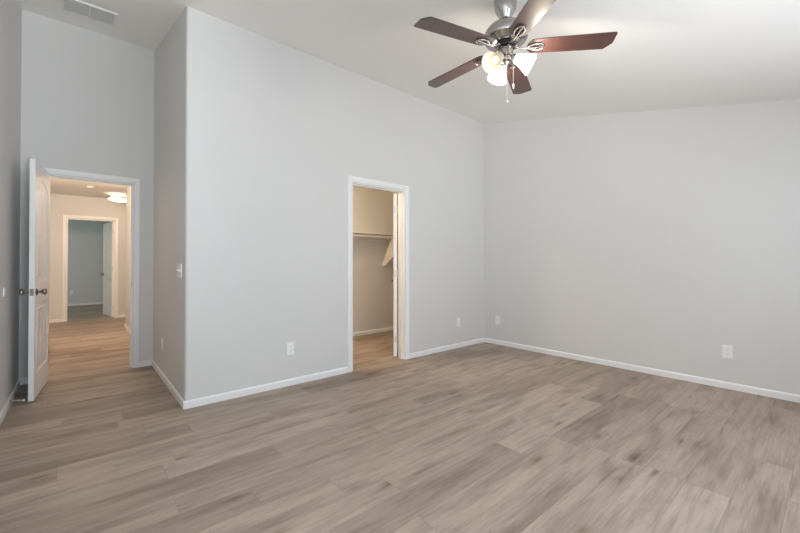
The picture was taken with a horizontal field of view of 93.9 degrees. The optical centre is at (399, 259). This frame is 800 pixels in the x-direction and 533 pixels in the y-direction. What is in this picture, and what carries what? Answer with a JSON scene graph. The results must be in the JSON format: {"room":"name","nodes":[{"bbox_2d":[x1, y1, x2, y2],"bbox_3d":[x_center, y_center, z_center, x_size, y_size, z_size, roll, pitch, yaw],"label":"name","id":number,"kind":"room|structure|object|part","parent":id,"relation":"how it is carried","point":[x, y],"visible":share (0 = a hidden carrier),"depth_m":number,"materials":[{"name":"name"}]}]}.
{"room":"empty bedroom","nodes":[
{"label":"empty bedroom","id":0,"kind":"room"},
{"bbox_2d":[0,0,21,412],"bbox_3d":[-1.838,-0.634,1.390,0.115,3.614,5.693,0,-1,-41],"label":"wall","id":1,"kind":"structure","parent":0,"point":[10,10],"depth_m":3.05,"materials":[{"name":"paint"}]},
{"bbox_2d":[0,379,19,425],"bbox_3d":[-1.783,1.142,1.409,0.013,0.062,5.680,0,-1,-41],"label":"baseboard","id":2,"kind":"structure","parent":1,"relation":"attached to","point":[4,411],"depth_m":3.01,"materials":[{"name":"white wood"}]},
{"bbox_2d":[19,10,154,377],"bbox_3d":[-3.276,-0.620,3.982,1.309,3.640,0.115,0,-1,-41],"label":"wall","id":3,"kind":"structure","parent":0,"point":[87,96],"depth_m":3.91,"materials":[{"name":"paint"}]},
{"bbox_2d":[19,158,49,401],"bbox_3d":[-3.286,0.168,3.410,0.172,2.028,0.729,0,-1,-36],"label":"door","id":4,"kind":"structure","parent":3,"relation":"in","point":[39,214],"depth_m":3.27,"materials":[{"name":"white wood"}]},
{"bbox_3d":[-3.156,0.271,3.141,0.070,0.064,0.064,0,-1,-36],"label":"knob","id":5,"kind":"part","parent":4,"relation":"part of","materials":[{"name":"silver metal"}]},
{"bbox_3d":[-3.073,0.272,3.201,0.070,0.064,0.064,0,-1,-36],"label":"knob","id":6,"kind":"part","parent":4,"relation":"part of","materials":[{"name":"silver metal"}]},
{"bbox_2d":[19,360,151,384],"bbox_3d":[-3.237,1.168,3.913,1.066,0.062,0.013,0,-1,-41],"label":"baseboard","id":7,"kind":"structure","parent":3,"relation":"attached to","point":[23,381],"depth_m":4.19,"materials":[{"name":"white wood"}]},
{"bbox_2d":[43,167,139,367],"bbox_3d":[-3.284,0.142,3.967,0.843,2.114,0.149,0,-1,-41],"label":"trim","id":8,"kind":"structure","parent":3,"relation":"attached to","point":[134,183],"depth_m":4.16,"materials":[{"name":"white wood"}]},
{"bbox_2d":[49,194,125,321],"bbox_3d":[-6.159,-0.070,8.035,5.115,2.623,0.115,0,-1,-41],"label":"wall","id":9,"kind":"structure","parent":0,"point":[60,205],"depth_m":7.54,"materials":[{"name":"paint"}]},
{"bbox_2d":[49,314,124,322],"bbox_3d":[-5.597,1.214,8.419,3.520,0.062,0.013,0,-1,-41],"label":"baseboard","id":10,"kind":"structure","parent":9,"relation":"attached to","point":[122,315],"depth_m":7.40,"materials":[{"name":"white wood"}]},
{"bbox_2d":[62,215,118,321],"bbox_3d":[-6.441,0.168,7.790,0.896,2.144,0.149,0,-1,-41],"label":"trim","id":11,"kind":"structure","parent":9,"relation":"attached to","point":[75,217],"depth_m":7.63,"materials":[{"name":"white wood"}]},
{"bbox_2d":[100,222,113,316],"bbox_3d":[-6.491,0.206,8.311,0.759,2.054,0.172,-1,-1,40],"label":"door","id":12,"kind":"structure","parent":9,"relation":"in","point":[108,228],"depth_m":8.26,"materials":[{"name":"white wood"}]},
{"bbox_2d":[67,219,108,303],"bbox_3d":[-8.801,-0.042,10.643,4.500,2.623,0.115,0,-1,-41],"label":"wall","id":13,"kind":"structure","parent":0,"point":[85,237],"depth_m":10.51,"materials":[{"name":"paint"}]},
{"bbox_2d":[67,302,102,305],"bbox_3d":[-8.758,1.238,10.582,4.500,0.062,0.013,0,-1,-41],"label":"baseboard","id":14,"kind":"structure","parent":13,"relation":"attached to","point":[90,303],"depth_m":10.49,"materials":[{"name":"white wood"}]},
{"bbox_2d":[50,177,126,197],"bbox_3d":[-4.028,-1.357,6.611,3.520,0.080,4.842,0,-1,-41],"label":"ceiling","id":15,"kind":"structure","parent":0,"point":[57,185],"depth_m":6.87,"materials":[{"name":"paint"}]},
{"bbox_2d":[107,193,125,201],"bbox_3d":[-5.594,-1.236,7.468,0.420,0.144,0.420,0,-1,-41],"label":"hall ceiling light","id":16,"kind":"object","parent":15,"relation":"attached to","point":[118,197],"visible":0.75,"depth_m":7.33,"materials":[{"name":"white glass"}]},
{"bbox_3d":[-5.594,-1.188,7.467,0.393,0.048,0.393,0,-1,-41],"label":"lamp shade","id":17,"kind":"part","parent":16,"relation":"part of","materials":[{"name":"white glass"}]},
{"bbox_3d":[-5.594,-1.258,7.468,0.393,0.060,0.393,0,-1,-41],"label":"glass","id":18,"kind":"part","parent":16,"relation":"part of","materials":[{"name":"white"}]},
{"bbox_2d":[125,10,183,396],"bbox_3d":[-3.387,-0.598,5.029,0.115,3.614,5.026,0,-1,-41],"label":"wall","id":19,"kind":"structure","parent":0,"point":[168,67],"depth_m":3.60,"materials":[{"name":"paint"}]},
{"bbox_2d":[152,360,183,408],"bbox_3d":[-2.277,1.164,3.622,0.013,0.062,1.704,0,-1,-41],"label":"baseboard","id":20,"kind":"structure","parent":19,"relation":"attached to","point":[163,377],"depth_m":3.45,"materials":[{"name":"white wood"}]},
{"bbox_2d":[177,264,181,277],"bbox_3d":[-1.864,0.090,3.143,0.021,0.119,0.162,0,-1,-41],"label":"light switch","id":21,"kind":"object","parent":19,"relation":"attached to","point":[179,266],"visible":1,"depth_m":3.13,"materials":[{"name":"white plastic"}]},
{"bbox_2d":[182,6,483,400],"bbox_3d":[-0.277,-0.432,4.308,3.899,3.262,0.115,0,-1,-41],"label":"wall","id":22,"kind":"structure","parent":0,"point":[274,132],"depth_m":3.59,"materials":[{"name":"paint"}]},
{"bbox_2d":[287,342,293,354],"bbox_3d":[-1.043,0.844,3.557,0.074,0.119,0.008,0,-1,-41],"label":"wall outlet","id":23,"kind":"object","parent":22,"relation":"attached to","point":[290,345],"visible":1,"depth_m":3.55,"materials":[{"name":"white plastic"}]},
{"bbox_2d":[183,338,483,409],"bbox_3d":[-0.238,1.168,4.240,3.912,0.062,0.013,0,-1,-41],"label":"baseboard","id":24,"kind":"structure","parent":22,"relation":"attached to","point":[201,401],"depth_m":3.51,"materials":[{"name":"white wood"}]},
{"bbox_2d":[347,175,408,372],"bbox_3d":[-0.265,0.149,4.312,0.881,2.100,0.149,0,-1,-41],"label":"trim","id":25,"kind":"structure","parent":22,"relation":"attached to","point":[403,194],"depth_m":4.51,"materials":[{"name":"white wood"}]},
{"bbox_2d":[392,193,397,356],"bbox_3d":[-0.042,0.188,4.972,0.181,2.012,0.749,0,-1,3],"label":"door","id":26,"kind":"structure","parent":22,"relation":"in","point":[395,196],"depth_m":4.61,"materials":[{"name":"white wood"}]},
{"bbox_2d":[353,186,397,331],"bbox_3d":[-1.312,-0.607,5.605,3.784,3.640,0.210,0,-1,-41],"label":"wall","id":27,"kind":"structure","parent":0,"point":[373,286],"depth_m":6.19,"materials":[{"name":"paint"}]},
{"bbox_2d":[353,231,392,241],"bbox_3d":[-1.136,-0.374,5.397,3.780,0.108,0.330,0,-1,-41],"label":"closet shelf","id":28,"kind":"object","parent":27,"relation":"attached to","point":[354,232],"visible":0.02,"depth_m":6.04,"materials":[{"name":"white wood"}]},
{"bbox_2d":[353,234,392,238],"bbox_3d":[-1.058,-0.373,5.306,3.782,0.060,0.060,0,-1,-41],"label":"closet rod","id":29,"kind":"object","parent":28,"relation":"attached to","point":[356,235],"visible":0.02,"depth_m":5.83,"materials":[{"name":"white wood"}]},
{"bbox_2d":[353,327,393,336],"bbox_3d":[-1.238,1.181,5.503,3.784,0.062,0.013,0,-1,-41],"label":"baseboard","id":30,"kind":"structure","parent":27,"relation":"attached to","point":[388,328],"depth_m":6.17,"materials":[{"name":"white wood"}]},
{"bbox_2d":[382,235,392,265],"bbox_3d":[-0.168,-0.151,6.178,0.019,0.500,0.393,0,-1,-41],"label":"brace","id":31,"kind":"object","parent":27,"relation":"attached to","point":[389,253],"visible":0.56,"depth_m":6.17,"materials":[{"name":"white wood"}]},
{"bbox_2d":[0,304,799,532],"bbox_3d":[-3.263,1.267,5.752,6.950,0.100,15.000,0,-1,-41],"label":"floor","id":32,"kind":"structure","parent":0,"point":[484,437],"depth_m":2.27,"materials":[{"name":"wood"}]},
{"bbox_2d":[18,0,799,122],"bbox_3d":[0.093,-1.846,3.060,5.208,1.413,5.923,0,-1,-41],"label":"ceiling","id":33,"kind":"structure","parent":0,"point":[663,54],"depth_m":3.00,"materials":[{"name":"paint"}]},
{"bbox_2d":[61,0,117,26],"bbox_3d":[-2.828,-2.264,3.404,0.384,0.102,0.403,0,-1,-41],"label":"ceiling vent","id":34,"kind":"object","parent":33,"relation":"in","point":[78,7],"visible":1,"depth_m":3.39,"materials":[{"name":"metal"}]},
{"bbox_2d":[414,0,617,102],"bbox_3d":[0.621,-1.275,2.328,1.192,0.674,1.149,2,-2,-41],"label":"ceiling fan","id":35,"kind":"object","parent":33,"relation":"hanging from","point":[507,34],"visible":1,"depth_m":2.24,"materials":[{"name":"brown wood"}]},
{"bbox_3d":[0.321,-1.301,2.134,0.490,0.006,0.133,-1,7,-27],"label":"blade","id":36,"kind":"part","parent":35,"relation":"part of","materials":[{"name":"brown wood"}]},
{"bbox_3d":[0.393,-1.287,2.562,0.133,0.006,0.490,-9,4,-44],"label":"blade","id":37,"kind":"part","parent":35,"relation":"part of","materials":[{"name":"brown wood"}]},
{"bbox_3d":[0.556,-1.297,2.397,0.063,0.036,0.177,-9,4,-44],"label":"blade arm","id":38,"kind":"part","parent":35,"relation":"part of","materials":[{"name":"silver metal"}]},
{"bbox_3d":[0.529,-1.302,2.237,0.177,0.036,0.063,-1,7,-27],"label":"blade arm","id":39,"kind":"part","parent":35,"relation":"part of","materials":[{"name":"silver metal"}]},
{"bbox_3d":[0.562,-1.187,2.238,0.137,0.135,0.127,2,-2,-41],"label":"lamp shade","id":40,"kind":"part","parent":35,"relation":"part of","materials":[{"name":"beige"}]},
{"bbox_3d":[0.582,-1.210,2.250,0.066,0.062,0.047,2,-2,-41],"label":"bulb","id":41,"kind":"part","parent":35,"relation":"part of","materials":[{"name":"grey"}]},
{"bbox_3d":[0.642,-1.187,2.415,0.128,0.131,0.137,2,-2,-41],"label":"lamp shade","id":42,"kind":"part","parent":35,"relation":"part of","materials":[{"name":"white glass"}]},
{"bbox_3d":[0.642,-1.100,2.245,0.012,0.318,0.012,2,-2,-41],"label":"pull chain","id":43,"kind":"part","parent":35,"relation":"part of","materials":[{"name":"silver metal"}]},
{"bbox_3d":[0.672,-1.305,2.163,0.063,0.036,0.177,8,-1,-8],"label":"blade arm","id":44,"kind":"part","parent":35,"relation":"part of","materials":[{"name":"silver metal"}]},
{"bbox_3d":[0.823,-1.285,2.627,0.133,0.006,0.490,-10,-8,27],"label":"blade","id":45,"kind":"part","parent":35,"relation":"part of","materials":[{"name":"brown wood"}]},
{"bbox_3d":[0.770,-1.193,2.282,0.137,0.130,0.120,0,-1,36],"label":"lamp shade","id":46,"kind":"part","parent":35,"relation":"part of","materials":[{"name":"white glass"}]},
{"bbox_3d":[0.788,-1.302,2.276,0.177,0.036,0.063,1,-10,10],"label":"blade arm","id":47,"kind":"part","parent":35,"relation":"part of","materials":[{"name":"silver metal"}]},
{"bbox_3d":[0.707,-1.308,1.933,0.133,0.006,0.490,8,-1,-8],"label":"blade","id":48,"kind":"part","parent":35,"relation":"part of","materials":[{"name":"brown wood"}]},
{"bbox_3d":[1.017,-1.298,2.238,0.490,0.006,0.133,1,-10,10],"label":"blade","id":49,"kind":"part","parent":35,"relation":"part of","materials":[{"name":"brown wood"}]},
{"bbox_2d":[483,99,799,394],"bbox_3d":[1.990,-0.619,4.750,0.115,3.640,5.808,0,-1,-41],"label":"wall","id":50,"kind":"structure","parent":0,"point":[663,239],"depth_m":3.89,"materials":[{"name":"paint"}]},
{"bbox_2d":[495,316,499,324],"bbox_3d":[1.394,0.860,5.338,0.008,0.119,0.074,0,-1,-41],"label":"wall outlet","id":51,"kind":"object","parent":50,"relation":"attached to","point":[497,318],"visible":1,"depth_m":5.34,"materials":[{"name":"white plastic"}]},
{"bbox_2d":[484,338,799,402],"bbox_3d":[2.540,1.162,3.996,0.013,0.062,3.976,0,-1,-41],"label":"baseboard","id":52,"kind":"structure","parent":50,"relation":"attached to","point":[706,381],"depth_m":3.81,"materials":[{"name":"white wood"}]},
{"bbox_2d":[722,344,732,358],"bbox_3d":[3.019,0.846,3.444,0.008,0.119,0.074,0,-1,-41],"label":"wall outlet","id":53,"kind":"object","parent":50,"relation":"attached to","point":[727,350],"visible":1,"depth_m":3.44,"materials":[{"name":"white plastic"}]}
]}

